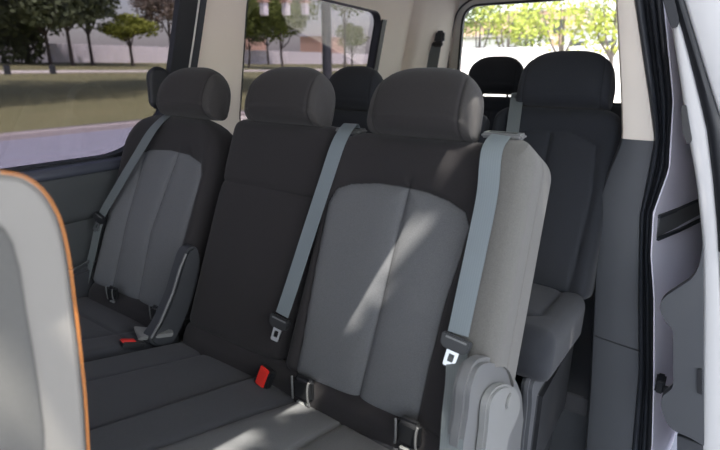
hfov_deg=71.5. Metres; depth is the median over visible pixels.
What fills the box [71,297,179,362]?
seat cushion
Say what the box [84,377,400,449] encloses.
seat cushion
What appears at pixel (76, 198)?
trim
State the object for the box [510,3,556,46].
street tree
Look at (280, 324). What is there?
belt
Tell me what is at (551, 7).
street tree
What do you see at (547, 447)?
trim
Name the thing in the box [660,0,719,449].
sliding door
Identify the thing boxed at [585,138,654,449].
trim panel
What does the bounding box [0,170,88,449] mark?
seat
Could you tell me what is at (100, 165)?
trim
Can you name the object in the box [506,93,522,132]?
belt
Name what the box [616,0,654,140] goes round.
wall pillar
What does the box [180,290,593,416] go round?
floor
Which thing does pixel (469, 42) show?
house
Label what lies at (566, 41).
house
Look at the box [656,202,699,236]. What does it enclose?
trim
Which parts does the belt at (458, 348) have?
latch plate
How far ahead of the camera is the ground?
2.36 m
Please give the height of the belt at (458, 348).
0.591 m
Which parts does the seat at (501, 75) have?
backrest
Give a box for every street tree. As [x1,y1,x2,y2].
[463,5,505,47]
[471,3,541,47]
[504,0,613,51]
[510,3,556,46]
[564,0,618,64]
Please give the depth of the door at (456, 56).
3.42 m
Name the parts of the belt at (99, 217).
latch plate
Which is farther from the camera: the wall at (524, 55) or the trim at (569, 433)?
the wall at (524, 55)
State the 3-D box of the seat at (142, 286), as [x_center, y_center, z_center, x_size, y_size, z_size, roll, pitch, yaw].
[-0.848,0.115,1.578,0.623,1.167,0.953,12,21,33]
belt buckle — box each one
[119,339,145,348]
[254,363,275,388]
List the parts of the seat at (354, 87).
backrest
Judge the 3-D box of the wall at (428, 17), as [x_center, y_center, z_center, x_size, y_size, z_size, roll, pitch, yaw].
[0.503,-1.171,3.525,0.338,0.900,0.480,12,21,33]
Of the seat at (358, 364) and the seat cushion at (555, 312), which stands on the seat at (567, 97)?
the seat cushion at (555, 312)
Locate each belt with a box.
[87,115,170,283]
[269,123,359,341]
[427,30,444,67]
[440,134,510,449]
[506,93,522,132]
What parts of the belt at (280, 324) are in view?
latch plate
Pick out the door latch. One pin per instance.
(660, 387)
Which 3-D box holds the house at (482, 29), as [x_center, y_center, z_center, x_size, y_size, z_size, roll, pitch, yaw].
[11.570,-16.492,48.220,6.800,5.680,5.250,12,21,33]
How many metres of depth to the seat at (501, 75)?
2.62 m
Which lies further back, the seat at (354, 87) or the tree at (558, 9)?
the tree at (558, 9)
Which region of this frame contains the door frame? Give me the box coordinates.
[651,3,701,449]
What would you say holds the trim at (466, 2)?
attached to the wall at (428, 17)
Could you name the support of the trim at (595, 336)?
attached to the trim panel
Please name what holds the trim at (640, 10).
attached to the trim panel
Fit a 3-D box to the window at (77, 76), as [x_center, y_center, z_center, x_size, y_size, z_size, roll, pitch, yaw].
[-1.405,-0.404,1.050,0.241,0.824,2.662,12,21,33]
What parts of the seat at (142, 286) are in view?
backrest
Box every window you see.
[0,0,206,171]
[239,0,386,120]
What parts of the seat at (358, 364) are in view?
backrest, backrest, recline lever, panel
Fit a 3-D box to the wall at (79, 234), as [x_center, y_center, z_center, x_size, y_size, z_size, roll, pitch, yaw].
[-1.013,0.225,2.019,0.080,0.850,5.100,12,21,33]
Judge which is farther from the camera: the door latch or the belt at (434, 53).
the belt at (434, 53)
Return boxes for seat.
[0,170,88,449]
[67,67,232,362]
[79,67,550,449]
[329,66,382,135]
[468,56,523,130]
[478,51,621,449]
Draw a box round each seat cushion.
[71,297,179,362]
[79,342,252,432]
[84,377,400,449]
[516,283,584,381]
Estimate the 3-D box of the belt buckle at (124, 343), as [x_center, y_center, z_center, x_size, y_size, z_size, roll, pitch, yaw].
[-0.667,0.346,1.464,0.066,0.044,0.037,-14,22,-38]
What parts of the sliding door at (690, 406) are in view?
edge trim, edge trim, panel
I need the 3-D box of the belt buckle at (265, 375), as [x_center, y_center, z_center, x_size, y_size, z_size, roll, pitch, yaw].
[-0.254,0.410,1.313,0.063,0.093,0.044,12,21,33]
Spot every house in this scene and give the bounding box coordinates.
[463,35,553,48]
[464,20,495,35]
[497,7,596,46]
[561,26,617,45]
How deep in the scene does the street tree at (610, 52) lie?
22.39 m
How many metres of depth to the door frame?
1.68 m
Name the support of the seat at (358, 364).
on the floor
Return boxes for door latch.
[654,373,667,393]
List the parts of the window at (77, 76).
frame, frame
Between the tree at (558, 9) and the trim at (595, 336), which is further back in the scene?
the tree at (558, 9)
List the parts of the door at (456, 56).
tailgate trim, trim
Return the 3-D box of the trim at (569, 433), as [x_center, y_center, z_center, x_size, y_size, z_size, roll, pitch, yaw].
[0.888,0.833,2.005,0.230,0.400,0.040,12,21,33]
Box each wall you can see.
[59,214,190,325]
[401,0,459,70]
[461,45,620,100]
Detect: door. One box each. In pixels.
[449,0,620,117]
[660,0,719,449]
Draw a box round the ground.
[670,432,677,449]
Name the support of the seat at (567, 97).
on the floor
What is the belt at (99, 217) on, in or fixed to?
attached to the seat at (142, 286)
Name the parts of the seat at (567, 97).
armrest, seat, backrest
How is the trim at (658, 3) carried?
attached to the trim panel
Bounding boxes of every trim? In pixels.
[13,156,121,182]
[35,169,118,225]
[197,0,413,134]
[447,0,471,67]
[545,435,551,449]
[550,409,586,449]
[595,336,639,351]
[632,0,659,449]
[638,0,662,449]
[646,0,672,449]
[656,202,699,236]
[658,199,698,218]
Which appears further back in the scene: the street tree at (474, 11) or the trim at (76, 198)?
the street tree at (474, 11)
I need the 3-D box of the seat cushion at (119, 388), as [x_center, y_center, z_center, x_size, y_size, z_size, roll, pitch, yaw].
[-0.567,0.449,1.252,0.333,0.268,0.596,12,21,33]

